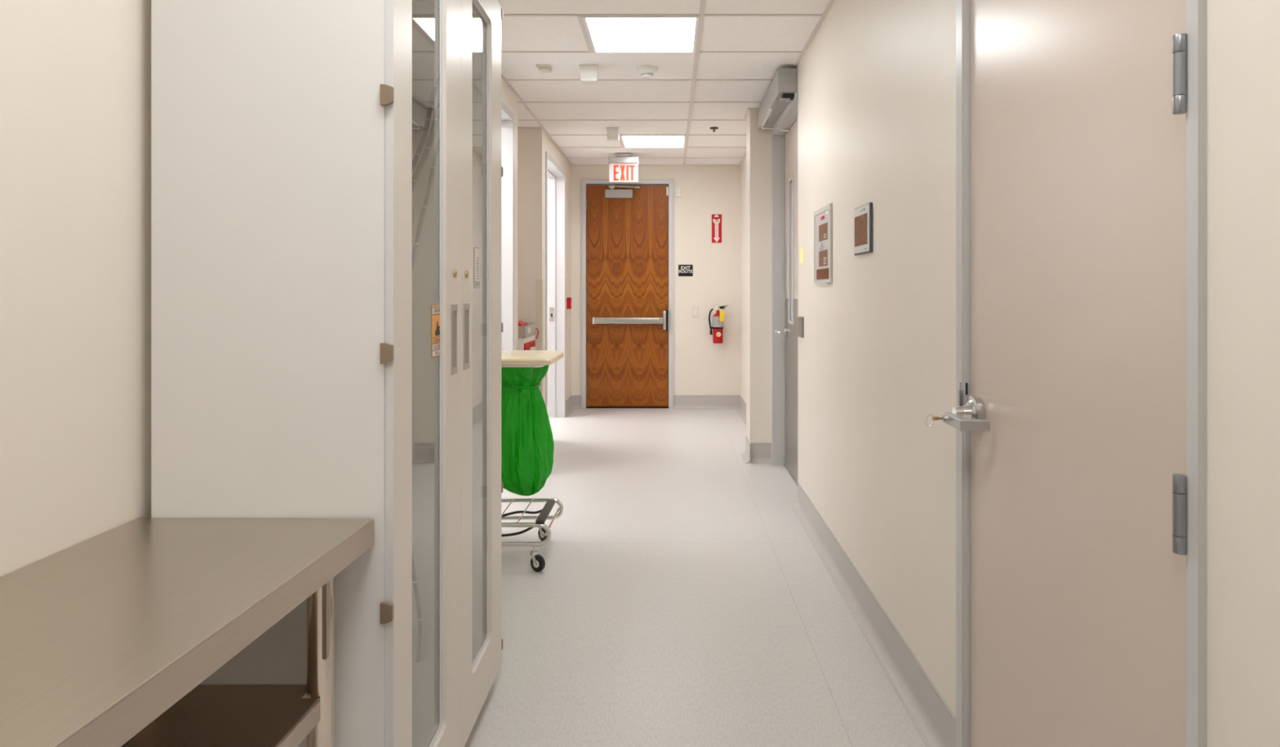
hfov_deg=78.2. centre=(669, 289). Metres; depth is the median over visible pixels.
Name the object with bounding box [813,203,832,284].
panel
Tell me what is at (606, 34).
recessed light
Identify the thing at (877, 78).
wall
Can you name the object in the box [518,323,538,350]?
cart
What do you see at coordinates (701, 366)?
wall
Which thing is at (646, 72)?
smoke detector
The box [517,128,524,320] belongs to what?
wall
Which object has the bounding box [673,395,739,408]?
baseboard
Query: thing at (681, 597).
floor
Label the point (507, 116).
door
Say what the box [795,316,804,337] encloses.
button
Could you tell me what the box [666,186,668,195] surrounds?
switch
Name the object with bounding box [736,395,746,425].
baseboard
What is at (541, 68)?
ceiling sensor
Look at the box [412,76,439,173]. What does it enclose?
endoscope
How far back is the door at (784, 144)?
5.77 m
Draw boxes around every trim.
[515,277,518,350]
[535,279,543,398]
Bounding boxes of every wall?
[0,0,571,577]
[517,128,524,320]
[571,165,740,395]
[740,0,1279,746]
[746,109,771,443]
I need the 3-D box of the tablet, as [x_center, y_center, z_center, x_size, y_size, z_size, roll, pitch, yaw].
[0.774,-0.238,3.148,0.015,0.193,0.257,0,0,0]
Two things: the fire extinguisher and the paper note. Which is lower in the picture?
the fire extinguisher
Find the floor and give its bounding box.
[464,408,926,746]
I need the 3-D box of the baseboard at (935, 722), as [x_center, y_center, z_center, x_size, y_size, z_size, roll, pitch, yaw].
[0.758,1.238,3.432,0.045,0.144,2.650,0,0,0]
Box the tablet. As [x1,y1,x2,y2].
[853,202,872,255]
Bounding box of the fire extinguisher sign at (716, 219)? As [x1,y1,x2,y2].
[711,214,721,242]
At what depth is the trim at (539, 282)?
6.67 m
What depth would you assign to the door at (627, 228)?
8.67 m
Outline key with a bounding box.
[925,414,942,426]
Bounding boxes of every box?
[518,320,527,325]
[522,320,533,324]
[579,64,598,84]
[605,127,619,141]
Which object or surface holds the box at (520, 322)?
in the cart at (526, 341)
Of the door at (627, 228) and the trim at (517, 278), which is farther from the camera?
the door at (627, 228)
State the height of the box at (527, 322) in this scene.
0.104 m
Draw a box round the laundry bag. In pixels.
[501,364,554,496]
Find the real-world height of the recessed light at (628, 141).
0.010 m
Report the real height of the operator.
0.228 m
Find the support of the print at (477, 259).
attached to the tall cabinet
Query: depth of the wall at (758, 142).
5.97 m
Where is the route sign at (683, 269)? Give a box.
[678,264,693,275]
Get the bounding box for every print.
[432,306,439,357]
[475,257,479,286]
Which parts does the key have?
blade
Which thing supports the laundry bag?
hanging from the cart at (509, 358)
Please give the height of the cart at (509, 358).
0.991 m
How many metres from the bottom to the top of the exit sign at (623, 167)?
0.281 m
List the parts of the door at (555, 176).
strike plate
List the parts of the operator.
link rod, arm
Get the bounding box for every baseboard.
[565,395,574,417]
[571,395,581,408]
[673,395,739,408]
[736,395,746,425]
[740,435,750,462]
[750,443,771,463]
[791,482,955,746]
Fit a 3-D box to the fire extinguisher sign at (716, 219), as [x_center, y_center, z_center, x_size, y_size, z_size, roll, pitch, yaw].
[0.522,-0.670,8.665,0.110,0.313,0.005,0,0,0]
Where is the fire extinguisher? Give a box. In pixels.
[708,304,728,343]
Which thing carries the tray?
on the cart at (526, 341)
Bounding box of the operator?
[757,66,798,132]
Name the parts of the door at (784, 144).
lever, lever handle, edge plate, lite frame, kick plate, glass pane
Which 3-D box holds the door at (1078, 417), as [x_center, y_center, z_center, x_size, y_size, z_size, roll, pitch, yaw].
[0.816,0.054,1.625,0.251,2.511,0.964,0,0,0]
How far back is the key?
1.99 m
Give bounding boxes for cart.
[501,350,563,571]
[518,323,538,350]
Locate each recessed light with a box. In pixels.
[582,16,699,53]
[620,135,686,147]
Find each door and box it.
[501,101,514,350]
[545,151,565,417]
[581,179,673,408]
[771,91,798,486]
[941,0,1206,746]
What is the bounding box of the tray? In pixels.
[518,323,536,337]
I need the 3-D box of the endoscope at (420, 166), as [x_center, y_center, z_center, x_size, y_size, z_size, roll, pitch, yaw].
[-0.725,-0.300,2.382,0.050,1.313,0.699,0,0,0]
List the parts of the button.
push plate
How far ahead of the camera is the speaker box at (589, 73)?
4.81 m
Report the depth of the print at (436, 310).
1.95 m
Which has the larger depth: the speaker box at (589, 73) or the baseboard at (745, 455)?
the baseboard at (745, 455)
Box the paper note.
[800,248,804,263]
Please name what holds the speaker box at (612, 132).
attached to the ceiling
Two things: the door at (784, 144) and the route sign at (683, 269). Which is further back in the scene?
the route sign at (683, 269)
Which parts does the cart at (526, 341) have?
drawer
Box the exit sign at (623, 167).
[608,153,639,182]
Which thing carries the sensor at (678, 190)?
attached to the wall at (701, 366)
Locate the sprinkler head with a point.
(713, 128)
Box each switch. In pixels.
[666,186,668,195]
[692,306,698,317]
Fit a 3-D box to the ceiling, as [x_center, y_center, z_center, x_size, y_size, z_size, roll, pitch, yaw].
[-0.700,-1.391,3.150,5.200,0.053,12.700,0,0,0]
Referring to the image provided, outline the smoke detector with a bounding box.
[635,64,658,79]
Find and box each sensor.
[535,64,552,72]
[675,187,681,197]
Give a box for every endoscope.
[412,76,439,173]
[412,103,439,191]
[412,137,439,662]
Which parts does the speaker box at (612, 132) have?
mounting plate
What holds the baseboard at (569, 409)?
attached to the wall at (75, 75)
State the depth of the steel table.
1.23 m
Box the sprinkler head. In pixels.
[710,126,718,132]
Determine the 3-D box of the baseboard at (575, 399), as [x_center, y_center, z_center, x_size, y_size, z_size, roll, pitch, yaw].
[-1.024,1.238,8.645,0.113,0.144,0.045,0,0,0]
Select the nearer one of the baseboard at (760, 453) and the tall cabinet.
the tall cabinet
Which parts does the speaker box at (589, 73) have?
mounting plate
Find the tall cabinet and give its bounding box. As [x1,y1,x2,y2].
[151,0,502,746]
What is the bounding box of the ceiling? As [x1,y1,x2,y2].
[497,0,835,165]
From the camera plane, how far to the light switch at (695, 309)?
8.66 m
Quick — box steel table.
[0,517,373,746]
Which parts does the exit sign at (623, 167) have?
panel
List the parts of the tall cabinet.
panel, hanger rail, door, panel, panel, handle, handle, door, hinge plate, hinge plate, hinge plate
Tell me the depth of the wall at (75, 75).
1.44 m
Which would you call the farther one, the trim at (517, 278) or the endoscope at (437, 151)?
the trim at (517, 278)
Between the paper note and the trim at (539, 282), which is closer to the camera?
the paper note
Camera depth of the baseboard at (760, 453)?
5.97 m

